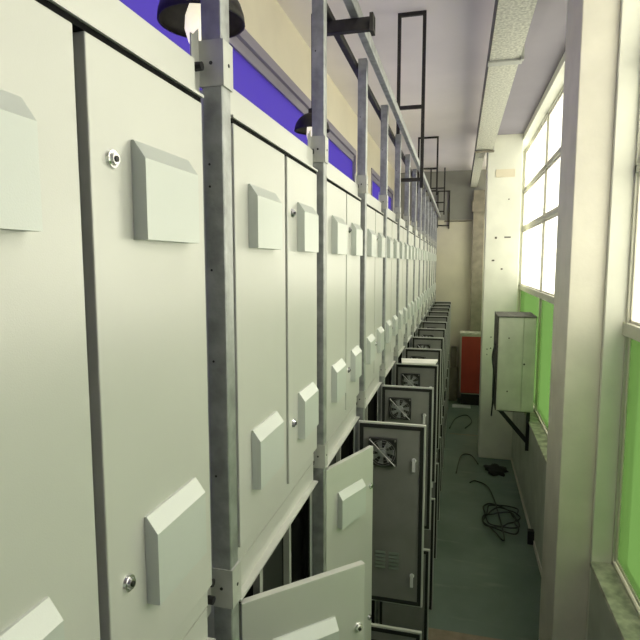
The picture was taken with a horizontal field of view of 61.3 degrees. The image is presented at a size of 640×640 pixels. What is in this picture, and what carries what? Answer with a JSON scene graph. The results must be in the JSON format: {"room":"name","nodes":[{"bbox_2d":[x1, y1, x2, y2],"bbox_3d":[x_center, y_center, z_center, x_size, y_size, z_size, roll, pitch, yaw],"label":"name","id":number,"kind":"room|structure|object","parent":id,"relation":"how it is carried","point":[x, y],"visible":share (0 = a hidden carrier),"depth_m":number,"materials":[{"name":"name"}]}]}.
{"room":"electrical control room","nodes":[
{"label":"electrical control room","id":0,"kind":"room"},
{"bbox_2d":[238,0,394,204],"bbox_3d":[-0.358,0.004,6.580,0.200,6.710,20.500,2,6,14],"label":"wall","id":1,"kind":"structure","parent":0,"point":[266,21],"depth_m":6.19,"materials":[{"name":"beige paint"}]},
{"bbox_2d":[119,0,356,181],"bbox_3d":[-0.928,-0.834,3.991,0.110,3.220,12.400,2,6,14],"label":"window","id":2,"kind":"structure","parent":1,"relation":"in","point":[257,77],"depth_m":5.36,"materials":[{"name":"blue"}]},
{"bbox_2d":[371,168,392,211],"bbox_3d":[1.540,-1.845,13.577,0.110,3.220,3.900,2,6,14],"label":"window","id":3,"kind":"structure","parent":1,"relation":"in","point":[375,178],"depth_m":12.61,"materials":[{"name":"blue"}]},
{"bbox_2d":[277,0,494,172],"bbox_3d":[1.235,-3.389,5.812,3.490,0.200,20.900,2,6,14],"label":"ceiling","id":4,"kind":"structure","parent":0,"point":[458,32],"depth_m":7.24,"materials":[{"name":"paint"}]},
{"bbox_2d":[157,0,244,42],"bbox_3d":[-0.704,-2.304,3.156,0.514,1.400,0.514,2,6,14],"label":"pendant lamp","id":5,"kind":"object","parent":4,"relation":"hanging from","point":[178,17],"visible":0.45,"depth_m":3.23,"materials":[{"name":"metal"}]},
{"bbox_2d":[294,14,329,135],"bbox_3d":[-0.087,-2.601,5.872,0.392,1.380,0.392,2,6,14],"label":"pendant lamp","id":6,"kind":"object","parent":4,"relation":"hanging from","point":[303,125],"visible":0.38,"depth_m":5.83,"materials":[{"name":"metal"}]},
{"bbox_2d":[396,10,426,187],"bbox_3d":[0.985,-2.368,5.859,0.301,1.840,0.036,2,6,14],"label":"hanger","id":7,"kind":"object","parent":4,"relation":"hanging from","point":[423,13],"visible":0.84,"depth_m":5.83,"materials":[{"name":"paint"}]},
{"bbox_2d":[327,4,417,187],"bbox_3d":[1.204,-2.109,7.408,0.040,0.040,17.300,2,6,14],"label":"steel rail","id":8,"kind":"object","parent":7,"relation":"hanging from","point":[340,39],"visible":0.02,"depth_m":3.59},
{"bbox_2d":[417,136,438,194],"bbox_3d":[2.300,-3.277,11.518,0.431,1.220,0.036,2,6,14],"label":"hanger","id":9,"kind":"object","parent":4,"relation":"hanging from","point":[432,137],"visible":0.73,"depth_m":11.49,"materials":[{"name":"paint"}]},
{"bbox_2d":[430,168,445,214],"bbox_3d":[3.323,-3.632,15.265,0.416,1.300,0.036,2,6,14],"label":"hanger","id":10,"kind":"object","parent":4,"relation":"hanging from","point":[443,211],"visible":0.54,"depth_m":15.24,"materials":[{"name":"paint"}]},
{"bbox_2d":[437,190,449,228],"bbox_3d":[3.619,-3.229,15.823,0.360,1.100,0.059,2,6,14],"label":"hanger","id":11,"kind":"object","parent":4,"relation":"hanging from","point":[447,190],"visible":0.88,"depth_m":15.79,"materials":[{"name":"paint"}]},
{"bbox_2d":[410,219,484,397],"bbox_3d":[3.802,-0.304,16.220,3.490,5.300,0.200,2,6,14],"label":"wall","id":12,"kind":"structure","parent":0,"point":[454,244],"depth_m":15.96,"materials":[{"name":"paint"}]},
{"bbox_2d":[400,170,485,220],"bbox_3d":[3.802,-3.641,15.867,3.490,1.410,0.200,2,6,14],"label":"trim","id":13,"kind":"structure","parent":12,"relation":"attached to","point":[457,182],"depth_m":15.74,"materials":[{"name":"paint"}]},
{"bbox_2d":[470,190,484,331],"bbox_3d":[4.544,-0.653,15.712,0.380,6.100,0.340,2,6,14],"label":"trim","id":14,"kind":"structure","parent":12,"relation":"attached to","point":[478,205],"depth_m":15.47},
{"bbox_2d":[428,627,501,639],"bbox_3d":[1.638,3.471,5.685,1.750,0.003,0.460,2,6,14],"label":"floor","id":15,"kind":"structure","parent":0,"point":[433,634],"depth_m":5.88,"materials":[{"name":"wood"}]},
{"bbox_2d":[428,398,540,639],"bbox_3d":[1.235,3.483,6.537,3.490,0.200,20.900,2,6,14],"label":"floor","id":16,"kind":"structure","parent":0,"point":[486,585],"depth_m":7.54,"materials":[{"name":"green paint"}]},
{"bbox_2d":[190,0,241,639],"bbox_3d":[-0.291,1.177,1.659,0.076,5.410,0.108,2,6,14],"label":"steel post","id":17,"kind":"object","parent":16,"relation":"on","point":[212,55],"visible":0.88,"depth_m":1.53,"materials":[{"name":"metal"}]},
{"bbox_2d":[327,0,440,217],"bbox_3d":[1.311,-2.082,7.383,0.270,0.150,17.300,2,6,14],"label":"steel rail","id":18,"kind":"object","parent":17,"relation":"attached to","point":[353,7],"depth_m":3.29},
{"bbox_2d":[307,0,327,575],"bbox_3d":[-0.008,1.062,2.757,0.076,5.410,0.108,2,6,14],"label":"steel post","id":19,"kind":"object","parent":16,"relation":"on","point":[318,142],"visible":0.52,"depth_m":2.62,"materials":[{"name":"metal"}]},
{"bbox_2d":[355,58,367,452],"bbox_3d":[0.285,0.942,3.894,0.076,5.410,0.108,2,6,14],"label":"steel post","id":20,"kind":"object","parent":16,"relation":"on","point":[361,179],"visible":0.41,"depth_m":3.70,"materials":[{"name":"metal"}]},
{"bbox_2d":[375,105,388,623],"bbox_3d":[0.560,0.829,4.963,0.076,5.410,0.087,2,6,14],"label":"steel post","id":21,"kind":"object","parent":16,"relation":"on","point":[383,197],"visible":0.38,"depth_m":4.75,"materials":[{"name":"metal"}]},
{"bbox_2d":[371,623,421,639],"bbox_3d":[0.091,2.867,3.572,1.063,1.497,1.002,2,6,14],"label":"cabinet","id":22,"kind":"object","parent":16,"relation":"on","point":[378,631],"visible":0.3,"depth_m":3.85,"materials":[{"name":"grey metal"}]},
{"bbox_2d":[311,404,425,639],"bbox_3d":[0.091,1.376,3.415,1.063,1.497,1.002,2,6,14],"label":"cabinet","id":23,"kind":"object","parent":22,"relation":"on","point":[375,494],"visible":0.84,"depth_m":3.70,"materials":[{"name":"black"}]},
{"bbox_2d":[326,162,362,440],"bbox_3d":[-0.121,-0.120,3.298,0.632,1.497,0.978,2,6,14],"label":"cabinet","id":24,"kind":"object","parent":23,"relation":"on","point":[344,231],"visible":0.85,"depth_m":3.10,"materials":[{"name":"silver metal"}]},
{"bbox_2d":[331,358,345,402],"bbox_3d":[0.107,0.334,3.025,0.032,0.200,0.245,2,6,14],"label":"vent hood","id":25,"kind":"object","parent":24,"relation":"attached to","point":[338,366],"depth_m":2.95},
{"bbox_2d":[332,215,346,254],"bbox_3d":[0.107,-0.459,2.941,0.032,0.200,0.245,2,6,14],"label":"vent hood","id":26,"kind":"object","parent":24,"relation":"attached to","point":[339,227],"depth_m":2.87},
{"bbox_2d":[350,345,361,381],"bbox_3d":[0.238,0.281,3.532,0.032,0.200,0.228,2,6,14],"label":"vent hood","id":27,"kind":"object","parent":24,"relation":"attached to","point":[355,351],"depth_m":3.45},
{"bbox_2d":[351,223,362,255],"bbox_3d":[0.238,-0.513,3.448,0.032,0.200,0.228,2,6,14],"label":"vent hood","id":28,"kind":"object","parent":24,"relation":"attached to","point":[356,233],"depth_m":3.36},
{"bbox_2d":[338,479,365,528],"bbox_3d":[0.183,1.037,3.056,0.032,0.200,0.245,4,7,36],"label":"vent hood","id":29,"kind":"object","parent":23,"relation":"attached to","point":[351,496],"depth_m":3.03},
{"bbox_2d":[392,134,401,384],"bbox_3d":[0.833,0.717,6.023,0.076,5.410,0.087,2,6,14],"label":"steel post","id":30,"kind":"object","parent":16,"relation":"on","point":[397,198],"visible":0.36,"depth_m":5.81,"materials":[{"name":"metal"}]},
{"bbox_2d":[371,548,429,639],"bbox_3d":[0.373,2.751,4.670,1.063,1.497,1.002,2,6,14],"label":"cabinet","id":31,"kind":"object","parent":16,"relation":"on","point":[390,614],"visible":0.06,"depth_m":5.01,"materials":[{"name":"grey metal"}]},
{"bbox_2d":[354,373,433,529],"bbox_3d":[0.373,1.260,4.513,1.063,1.497,1.002,2,6,14],"label":"cabinet","id":32,"kind":"object","parent":31,"relation":"on","point":[399,404],"visible":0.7,"depth_m":4.81,"materials":[{"name":"black"}]},
{"bbox_2d":[365,193,385,388],"bbox_3d":[0.162,-0.236,4.397,0.632,1.497,0.978,2,6,14],"label":"cabinet","id":33,"kind":"object","parent":32,"relation":"on","point":[376,241],"visible":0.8,"depth_m":4.28,"materials":[{"name":"silver metal"}]},
{"bbox_2d":[366,334,375,363],"bbox_3d":[0.390,0.218,4.123,0.032,0.200,0.245,2,6,14],"label":"vent hood","id":34,"kind":"object","parent":33,"relation":"attached to","point":[370,339],"depth_m":4.03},
{"bbox_2d":[367,229,376,256],"bbox_3d":[0.390,-0.575,4.039,0.032,0.200,0.245,2,6,14],"label":"vent hood","id":35,"kind":"object","parent":33,"relation":"attached to","point":[371,236],"depth_m":3.95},
{"bbox_2d":[377,326,383,352],"bbox_3d":[0.520,0.165,4.630,0.032,0.200,0.228,2,6,14],"label":"vent hood","id":36,"kind":"object","parent":33,"relation":"attached to","point":[380,331],"depth_m":4.53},
{"bbox_2d":[378,233,385,256],"bbox_3d":[0.520,-0.629,4.546,0.032,0.200,0.228,2,6,14],"label":"vent hood","id":37,"kind":"object","parent":33,"relation":"attached to","point":[382,240],"depth_m":4.45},
{"bbox_2d":[402,154,409,357],"bbox_3d":[1.105,0.605,7.083,0.076,5.410,0.087,2,6,14],"label":"steel post","id":38,"kind":"object","parent":16,"relation":"on","point":[406,217],"visible":0.45,"depth_m":6.87,"materials":[{"name":"metal"}]},
{"bbox_2d":[410,169,416,347],"bbox_3d":[1.378,0.493,8.143,0.076,5.410,0.087,2,6,14],"label":"steel post","id":39,"kind":"object","parent":16,"relation":"on","point":[414,173],"visible":0.34,"depth_m":7.92,"materials":[{"name":"metal"}]},
{"bbox_2d":[415,181,421,336],"bbox_3d":[1.651,0.381,9.202,0.076,5.410,0.087,2,6,14],"label":"steel post","id":40,"kind":"object","parent":16,"relation":"on","point":[419,188],"visible":0.37,"depth_m":8.98,"materials":[{"name":"metal"}]},
{"bbox_2d":[420,189,425,327],"bbox_3d":[1.924,0.269,10.262,0.076,5.410,0.087,2,6,14],"label":"steel post","id":41,"kind":"object","parent":16,"relation":"on","point":[423,190],"visible":0.38,"depth_m":10.04,"materials":[{"name":"metal"}]},
{"bbox_2d":[424,196,428,320],"bbox_3d":[2.197,0.157,11.322,0.076,5.410,0.087,2,6,14],"label":"steel post","id":42,"kind":"object","parent":16,"relation":"on","point":[427,197],"visible":0.3,"depth_m":11.10,"materials":[{"name":"metal"}]},
{"bbox_2d":[427,202,431,315],"bbox_3d":[2.470,0.045,12.382,0.076,5.410,0.087,2,6,14],"label":"steel post","id":43,"kind":"object","parent":16,"relation":"on","point":[430,203],"visible":0.3,"depth_m":12.16,"materials":[{"name":"metal"}]},
{"bbox_2d":[424,498,434,609],"bbox_3d":[0.646,2.640,5.730,1.063,1.497,1.002,2,6,14],"label":"cabinet","id":44,"kind":"object","parent":16,"relation":"on","point":[428,534],"visible":0.02,"depth_m":6.03,"materials":[{"name":"grey metal"}]},
{"bbox_2d":[385,352,437,481],"bbox_3d":[0.646,1.148,5.573,1.063,1.497,1.002,2,6,14],"label":"cabinet","id":45,"kind":"object","parent":44,"relation":"on","point":[405,374],"visible":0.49,"depth_m":5.86,"materials":[{"name":"grey metal"}]},
{"bbox_2d":[385,209,398,361],"bbox_3d":[0.435,-0.348,5.457,0.632,1.497,0.978,2,6,14],"label":"cabinet","id":46,"kind":"object","parent":45,"relation":"on","point":[392,242],"visible":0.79,"depth_m":5.39,"materials":[{"name":"silver metal"}]},
{"bbox_2d":[386,319,391,342],"bbox_3d":[0.663,0.107,5.183,0.032,0.200,0.245,2,6,14],"label":"vent hood","id":47,"kind":"object","parent":46,"relation":"attached to","point":[388,323],"depth_m":5.09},
{"bbox_2d":[387,236,392,257],"bbox_3d":[0.663,-0.687,5.099,0.032,0.200,0.245,2,6,14],"label":"vent hood","id":48,"kind":"object","parent":46,"relation":"attached to","point":[389,240],"depth_m":4.99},
{"bbox_2d":[392,315,397,335],"bbox_3d":[0.793,0.053,5.690,0.032,0.200,0.228,2,6,14],"label":"vent hood","id":49,"kind":"object","parent":46,"relation":"attached to","point":[394,318],"depth_m":5.59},
{"bbox_2d":[393,239,398,257],"bbox_3d":[0.793,-0.741,5.606,0.032,0.200,0.228,2,6,14],"label":"vent hood","id":50,"kind":"object","parent":46,"relation":"attached to","point":[396,244],"depth_m":5.50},
{"bbox_2d":[401,358,437,364],"bbox_3d":[1.081,0.457,5.915,0.400,0.020,0.280,2,6,14],"label":"sheet","id":51,"kind":"object","parent":45,"relation":"on","point":[411,361],"visible":1,"depth_m":5.87,"materials":[{"name":"white"}]},
{"bbox_2d":[429,207,433,310],"bbox_3d":[2.742,-0.066,13.441,0.076,5.410,0.087,2,6,14],"label":"steel post","id":52,"kind":"object","parent":16,"relation":"on","point":[432,210],"visible":0.3,"depth_m":13.22,"materials":[{"name":"metal"}]},
{"bbox_2d":[432,211,435,306],"bbox_3d":[3.015,-0.178,14.501,0.076,5.410,0.087,2,6,14],"label":"steel post","id":53,"kind":"object","parent":16,"relation":"on","point":[434,211],"visible":0.25,"depth_m":14.28,"materials":[{"name":"metal"}]},
{"bbox_2d":[431,463,438,558],"bbox_3d":[0.919,2.528,6.790,1.063,1.497,1.002,2,6,14],"label":"cabinet","id":54,"kind":"object","parent":16,"relation":"on","point":[434,490],"visible":0.02,"depth_m":7.08,"materials":[{"name":"grey metal"}]},
{"bbox_2d":[398,340,441,448],"bbox_3d":[0.919,1.036,6.632,1.063,1.497,1.002,2,6,14],"label":"cabinet","id":55,"kind":"object","parent":54,"relation":"on","point":[414,353],"visible":0.13,"depth_m":6.92,"materials":[{"name":"grey metal"}]},
{"bbox_2d":[398,219,408,344],"bbox_3d":[0.707,-0.460,6.516,0.632,1.497,0.978,2,6,14],"label":"cabinet","id":56,"kind":"object","parent":55,"relation":"on","point":[404,248],"visible":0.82,"depth_m":6.48,"materials":[{"name":"silver metal"}]},
{"bbox_2d":[399,310,402,328],"bbox_3d":[0.935,-0.005,6.242,0.032,0.200,0.245,2,6,14],"label":"vent hood","id":57,"kind":"object","parent":56,"relation":"attached to","point":[400,311],"depth_m":6.14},
{"bbox_2d":[400,241,404,258],"bbox_3d":[0.935,-0.799,6.159,0.032,0.200,0.245,2,6,14],"label":"vent hood","id":58,"kind":"object","parent":56,"relation":"attached to","point":[402,246],"depth_m":6.05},
{"bbox_2d":[403,307,406,323],"bbox_3d":[1.066,-0.059,6.750,0.032,0.200,0.228,2,6,14],"label":"vent hood","id":59,"kind":"object","parent":56,"relation":"attached to","point":[404,308],"depth_m":6.64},
{"bbox_2d":[404,242,408,258],"bbox_3d":[1.066,-0.852,6.666,0.032,0.200,0.228,2,6,14],"label":"vent hood","id":60,"kind":"object","parent":56,"relation":"attached to","point":[406,249],"depth_m":6.56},
{"bbox_2d":[434,215,436,302],"bbox_3d":[3.288,-0.290,15.561,0.076,5.410,0.087,2,6,14],"label":"steel post","id":61,"kind":"object","parent":16,"relation":"on","point":[436,215],"visible":0.33,"depth_m":15.34,"materials":[{"name":"metal"}]},
{"bbox_2d":[436,437,440,520],"bbox_3d":[1.192,2.416,7.850,1.063,1.497,1.002,2,6,14],"label":"cabinet","id":62,"kind":"object","parent":16,"relation":"on","point":[438,451],"visible":0.06,"depth_m":8.13,"materials":[{"name":"grey metal"}]},
{"bbox_2d":[407,329,443,424],"bbox_3d":[1.192,0.924,7.692,1.063,1.497,1.002,2,6,14],"label":"cabinet","id":63,"kind":"object","parent":62,"relation":"on","point":[417,342],"visible":0.15,"depth_m":7.98,"materials":[{"name":"grey metal"}]},
{"bbox_2d":[407,226,414,331],"bbox_3d":[0.980,-0.572,7.576,0.632,1.497,0.978,2,6,14],"label":"cabinet","id":64,"kind":"object","parent":63,"relation":"on","point":[411,234],"visible":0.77,"depth_m":7.57,"materials":[{"name":"silver metal"}]},
{"bbox_2d":[439,417,442,490],"bbox_3d":[1.464,2.304,8.909,1.063,1.497,1.002,2,6,14],"label":"cabinet","id":65,"kind":"object","parent":16,"relation":"on","point":[441,426],"visible":0.05,"depth_m":9.19,"materials":[{"name":"grey metal"}]},
{"bbox_2d":[414,322,445,405],"bbox_3d":[1.464,0.812,8.752,1.063,1.497,1.002,2,6,14],"label":"cabinet","id":66,"kind":"object","parent":65,"relation":"on","point":[421,332],"visible":0.12,"depth_m":9.04,"materials":[{"name":"grey metal"}]},
{"bbox_2d":[414,230,420,322],"bbox_3d":[1.253,-0.684,8.636,0.632,1.497,0.978,2,6,14],"label":"cabinet","id":67,"kind":"object","parent":66,"relation":"on","point":[417,251],"visible":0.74,"depth_m":8.64,"materials":[{"name":"silver metal"}]},
{"bbox_2d":[442,401,444,467],"bbox_3d":[1.737,2.192,9.969,1.063,1.497,1.002,2,6,14],"label":"cabinet","id":68,"kind":"object","parent":16,"relation":"on","point":[443,407],"visible":0.05,"depth_m":10.24,"materials":[{"name":"grey metal"}]},
{"bbox_2d":[419,315,446,390],"bbox_3d":[1.737,0.700,9.812,1.063,1.497,1.002,2,6,14],"label":"cabinet","id":69,"kind":"object","parent":68,"relation":"on","point":[425,324],"visible":0.09,"depth_m":10.10,"materials":[{"name":"grey metal"}]},
{"bbox_2d":[419,234,424,315],"bbox_3d":[1.526,-0.796,9.695,0.632,1.497,0.978,2,6,14],"label":"cabinet","id":70,"kind":"object","parent":69,"relation":"on","point":[422,257],"visible":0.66,"depth_m":9.73,"materials":[{"name":"silver metal"}]},
{"bbox_2d":[444,388,445,448],"bbox_3d":[2.010,2.080,11.029,1.063,1.497,1.002,2,6,14],"label":"cabinet","id":71,"kind":"object","parent":16,"relation":"on","point":[445,388],"visible":0.02,"depth_m":11.31,"materials":[{"name":"grey metal"}]},
{"bbox_2d":[423,315,447,378],"bbox_3d":[2.010,0.589,10.871,1.063,1.497,1.002,2,6,14],"label":"cabinet","id":72,"kind":"object","parent":71,"relation":"on","point":[427,318],"visible":0.08,"depth_m":11.16,"materials":[{"name":"grey metal"}]},
{"bbox_2d":[423,237,427,310],"bbox_3d":[1.798,-0.907,10.755,0.632,1.497,0.978,2,6,14],"label":"cabinet","id":73,"kind":"object","parent":72,"relation":"on","point":[426,252],"visible":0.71,"depth_m":10.80,"materials":[{"name":"silver metal"}]},
{"bbox_2d":[445,379,446,432],"bbox_3d":[2.283,1.968,12.089,1.063,1.497,1.002,2,6,14],"label":"cabinet","id":74,"kind":"object","parent":16,"relation":"on","point":[446,379],"visible":0.02,"depth_m":12.38,"materials":[{"name":"grey metal"}]},
{"bbox_2d":[427,310,448,368],"bbox_3d":[2.283,0.477,11.931,1.063,1.497,1.002,2,6,14],"label":"cabinet","id":75,"kind":"object","parent":74,"relation":"on","point":[430,313],"visible":0.02,"depth_m":12.23,"materials":[{"name":"grey metal"}]},
{"bbox_2d":[427,239,430,304],"bbox_3d":[2.071,-1.019,11.815,0.632,1.497,0.978,2,6,14],"label":"cabinet","id":76,"kind":"object","parent":75,"relation":"on","point":[429,253],"visible":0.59,"depth_m":11.87,"materials":[{"name":"silver metal"}]},
{"bbox_2d":[447,361,448,407],"bbox_3d":[2.828,1.745,14.208,1.063,1.497,1.002,2,6,14],"label":"cabinet","id":77,"kind":"object","parent":16,"relation":"on","point":[448,361],"visible":0.03,"depth_m":14.48,"materials":[{"name":"grey metal"}]},
{"bbox_2d":[432,303,450,347],"bbox_3d":[2.828,0.253,14.051,1.063,1.497,1.002,2,6,14],"label":"cabinet","id":78,"kind":"object","parent":77,"relation":"on","point":[434,305],"visible":0.06,"depth_m":14.35,"materials":[{"name":"grey metal"}]},
{"bbox_2d":[432,246,434,296],"bbox_3d":[2.617,-1.243,13.934,0.632,1.497,0.978,2,6,14],"label":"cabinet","id":79,"kind":"object","parent":78,"relation":"on","point":[433,246],"visible":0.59,"depth_m":13.97,"materials":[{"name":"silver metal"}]},
{"bbox_2d":[448,346,457,400],"bbox_3d":[3.963,1.575,16.039,0.250,1.600,0.350,2,6,14],"label":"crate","id":80,"kind":"object","parent":16,"relation":"on","point":[453,369],"visible":0.92,"depth_m":15.91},
{"bbox_2d":[459,331,480,404],"bbox_3d":[4.346,1.385,15.557,0.660,2.080,0.470,2,6,14],"label":"tall cabinet","id":81,"kind":"object","parent":16,"relation":"on","point":[470,341],"visible":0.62,"depth_m":15.35,"materials":[{"name":"red metal"}]},
{"bbox_2d":[469,480,520,540],"bbox_3d":[2.928,3.082,8.882,0.670,0.103,2.357,1,6,9],"label":"cable coil","id":82,"kind":"object","parent":16,"relation":"on","point":[486,513],"visible":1,"depth_m":8.52,"materials":[{"name":"black plastic"}]},
{"bbox_2d":[483,463,508,476],"bbox_3d":[3.468,2.907,10.604,0.454,0.092,0.641,0,6,4],"label":"rag","id":83,"kind":"object","parent":16,"relation":"on","point":[494,469],"visible":1,"depth_m":10.51,"materials":[{"name":"black fabric"}]},
{"bbox_3d":[2.556,1.857,13.148,1.063,1.497,1.002,2,6,14],"label":"cabinet","id":84,"kind":"object","parent":16,"relation":"on","visible":0},
{"bbox_2d":[429,306,449,360],"bbox_3d":[2.556,0.365,12.991,1.063,1.497,1.002,2,6,14],"label":"cabinet","id":85,"kind":"object","parent":84,"relation":"on","point":[432,308],"visible":0.04,"depth_m":13.28,"materials":[{"name":"grey metal"}]},
{"bbox_2d":[430,245,432,299],"bbox_3d":[2.344,-1.131,12.875,0.632,1.497,0.978,2,6,14],"label":"cabinet","id":86,"kind":"object","parent":85,"relation":"on","point":[431,245],"visible":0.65,"depth_m":12.92,"materials":[{"name":"silver metal"}]},
{"bbox_3d":[-0.698,3.099,1.373,0.632,1.497,0.978,2,6,14],"label":"cabinet","id":87,"kind":"object","parent":16,"relation":"on","visible":0},
{"bbox_2d":[182,607,215,639],"bbox_3d":[-0.698,1.608,1.216,0.632,1.497,0.978,2,6,14],"label":"cabinet","id":88,"kind":"object","parent":87,"relation":"on","point":[199,630],"visible":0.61,"depth_m":1.51,"materials":[{"name":"silver metal"}]},
{"bbox_2d":[0,0,211,639],"bbox_3d":[-0.698,0.116,1.058,0.632,1.497,0.978,2,6,14],"label":"cabinet","id":89,"kind":"object","parent":88,"relation":"on","point":[105,519],"visible":1,"depth_m":1.02,"materials":[{"name":"silver"}]},
{"bbox_2d":[0,89,42,231],"bbox_3d":[-0.469,-0.223,0.701,0.032,0.200,0.245,2,6,14],"label":"vent hood","id":90,"kind":"object","parent":89,"relation":"attached to","point":[20,189],"depth_m":0.78,"materials":[{"name":"metal"}]},
{"bbox_2d":[0,596,64,639],"bbox_3d":[-0.469,0.571,0.785,0.032,0.200,0.245,2,6,14],"label":"vent hood","id":91,"kind":"object","parent":89,"relation":"attached to","point":[38,619],"depth_m":0.86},
{"bbox_2d":[131,140,199,242],"bbox_3d":[-0.339,-0.276,1.208,0.032,0.200,0.228,2,6,14],"label":"vent hood","id":92,"kind":"object","parent":89,"relation":"attached to","point":[164,184],"depth_m":1.16,"materials":[{"name":"metal"}]},
{"bbox_2d":[144,477,206,604],"bbox_3d":[-0.339,0.517,1.292,0.032,0.200,0.228,2,6,14],"label":"vent hood","id":93,"kind":"object","parent":89,"relation":"attached to","point":[175,540],"depth_m":1.25,"materials":[{"name":"metal"}]},
{"bbox_3d":[-0.409,2.981,2.496,0.632,1.497,0.978,2,6,14],"label":"cabinet","id":94,"kind":"object","parent":16,"relation":"on","visible":0},
{"bbox_2d":[207,462,364,639],"bbox_3d":[-0.257,1.493,2.300,0.946,1.497,0.978,2,6,14],"label":"cabinet","id":95,"kind":"object","parent":94,"relation":"on","point":[281,599],"visible":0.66,"depth_m":1.93,"materials":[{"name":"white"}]},
{"bbox_2d":[200,89,318,564],"bbox_3d":[-0.409,-0.002,2.181,0.632,1.497,0.978,2,6,14],"label":"cabinet","id":96,"kind":"object","parent":95,"relation":"on","point":[275,218],"visible":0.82,"depth_m":1.91,"materials":[{"name":"silver metal"}]},
{"bbox_2d":[248,184,282,249],"bbox_3d":[-0.181,-0.341,1.823,0.032,0.200,0.245,2,6,14],"label":"vent hood","id":97,"kind":"object","parent":96,"relation":"attached to","point":[265,231],"depth_m":1.77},
{"bbox_2d":[251,411,283,489],"bbox_3d":[-0.181,0.452,1.907,0.032,0.200,0.245,2,6,14],"label":"vent hood","id":98,"kind":"object","parent":96,"relation":"attached to","point":[267,433],"depth_m":1.85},
{"bbox_2d":[297,202,318,251],"bbox_3d":[-0.050,-0.395,2.330,0.032,0.200,0.228,2,6,14],"label":"vent hood","id":99,"kind":"object","parent":96,"relation":"attached to","point":[307,217],"depth_m":2.27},
{"bbox_2d":[298,382,318,438],"bbox_3d":[-0.050,0.399,2.414,0.032,0.200,0.228,2,6,14],"label":"vent hood","id":100,"kind":"object","parent":96,"relation":"attached to","point":[308,393],"depth_m":2.36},
{"bbox_2d":[272,616,338,639],"bbox_3d":[-0.047,1.163,1.863,0.245,0.200,0.032,-3,7,-29],"label":"vent hood","id":101,"kind":"object","parent":95,"relation":"attached to","point":[322,627],"depth_m":1.87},
{"bbox_2d":[517,0,639,639],"bbox_3d":[2.795,0.089,5.777,0.270,6.710,20.500,2,6,14],"label":"wall","id":102,"kind":"structure","parent":0,"point":[628,66],"depth_m":4.32,"materials":[{"name":"white paint"}]},
{"bbox_2d":[478,134,523,459],"bbox_3d":[3.703,-0.478,11.151,0.650,6.710,0.580,2,6,14],"label":"pillar","id":103,"kind":"structure","parent":102,"relation":"attached to","point":[502,215],"depth_m":10.81,"materials":[{"name":"white paint"}]},
{"bbox_2d":[470,0,536,186],"bbox_3d":[1.985,-2.914,5.747,0.360,0.350,20.250,2,6,14],"label":"duct","id":104,"kind":"object","parent":102,"relation":"attached to","point":[511,21],"visible":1,"depth_m":5.99,"materials":[{"name":"metal"}]},
{"bbox_2d":[496,169,514,176],"bbox_3d":[3.644,-2.884,10.604,0.360,0.150,0.015,2,6,14],"label":"label holder","id":105,"kind":"object","parent":102,"relation":"attached to","point":[499,172],"visible":1,"depth_m":10.60,"materials":[{"name":"beige paint"}]},
{"bbox_2d":[497,410,529,450],"bbox_3d":[3.153,1.737,8.921,0.500,0.632,0.600,2,6,14],"label":"wall bracket","id":106,"kind":"object","parent":102,"relation":"attached to","point":[525,438],"visible":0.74,"depth_m":8.61,"materials":[{"name":"black metal"}]},
{"bbox_2d":[492,311,537,411],"bbox_3d":[3.179,0.656,8.877,0.580,1.512,0.872,2,6,14],"label":"electrical box","id":107,"kind":"object","parent":106,"relation":"on","point":[514,354],"visible":0.99,"depth_m":8.48,"materials":[{"name":"grey metal"}]},
{"bbox_2d":[491,344,495,415],"bbox_3d":[2.793,0.990,8.726,0.063,1.208,0.224,2,6,14],"label":"cable","id":108,"kind":"object","parent":107,"relation":"attached to","point":[494,344],"visible":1,"depth_m":8.68,"materials":[{"name":"black plastic"}]},
{"bbox_2d":[511,457,541,574],"bbox_3d":[3.204,3.153,8.279,0.012,0.090,5.900,2,6,14],"label":"baseboard","id":109,"kind":"structure","parent":102,"relation":"attached to","point":[517,482],"depth_m":8.60,"materials":[{"name":"grey paint"}]},
{"bbox_2d":[527,528,534,544],"bbox_3d":[3.042,3.129,7.799,0.089,0.200,0.100,2,6,14],"label":"box","id":110,"kind":"object","parent":102,"relation":"attached to","point":[530,532],"visible":0.98,"depth_m":7.75,"materials":[{"name":"black plastic"}]},
{"bbox_2d":[497,0,567,134],"bbox_3d":[1.924,-2.915,3.095,0.770,0.169,15.310,2,6,14],"label":"ceiling","id":111,"kind":"structure","parent":102,"relation":"attached to","point":[545,43],"depth_m":6.74,"materials":[{"name":"grey paint"}]},
{"bbox_2d":[524,410,547,463],"bbox_3d":[3.488,1.617,8.692,0.285,0.040,7.050,2,6,14],"label":"trim","id":112,"kind":"structure","parent":102,"relation":"attached to","point":[537,430],"depth_m":7.92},
{"bbox_2d":[518,85,563,437],"bbox_3d":[3.529,-0.829,8.424,0.080,4.880,7.050,2,6,14],"label":"window","id":113,"kind":"structure","parent":102,"relation":"in","point":[539,302],"depth_m":8.74,"materials":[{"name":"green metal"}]},
{"bbox_2d":[511,412,621,639],"bbox_3d":[3.278,2.476,7.929,0.270,1.510,16.000,2,6,14],"label":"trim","id":114,"kind":"structure","parent":102,"relation":"attached to","point":[530,465],"depth_m":7.55,"materials":[{"name":"paint"}]},
{"bbox_2d":[538,0,620,639],"bbox_3d":[2.260,0.194,4.784,0.270,6.710,0.700,2,6,14],"label":"pillar","id":115,"kind":"structure","parent":102,"relation":"attached to","point":[592,27],"depth_m":4.49,"materials":[{"name":"grey paint"}]},
{"bbox_2d":[590,561,639,639],"bbox_3d":[1.851,2.288,2.334,0.285,0.040,4.550,2,6,14],"label":"trim","id":116,"kind":"structure","parent":102,"relation":"attached to","point":[624,615],"depth_m":4.01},
{"bbox_2d":[611,92,639,618],"bbox_3d":[1.893,-0.158,2.065,0.080,4.880,4.550,2,6,14],"label":"window","id":117,"kind":"structure","parent":102,"relation":"in","point":[625,561],"depth_m":4.19,"materials":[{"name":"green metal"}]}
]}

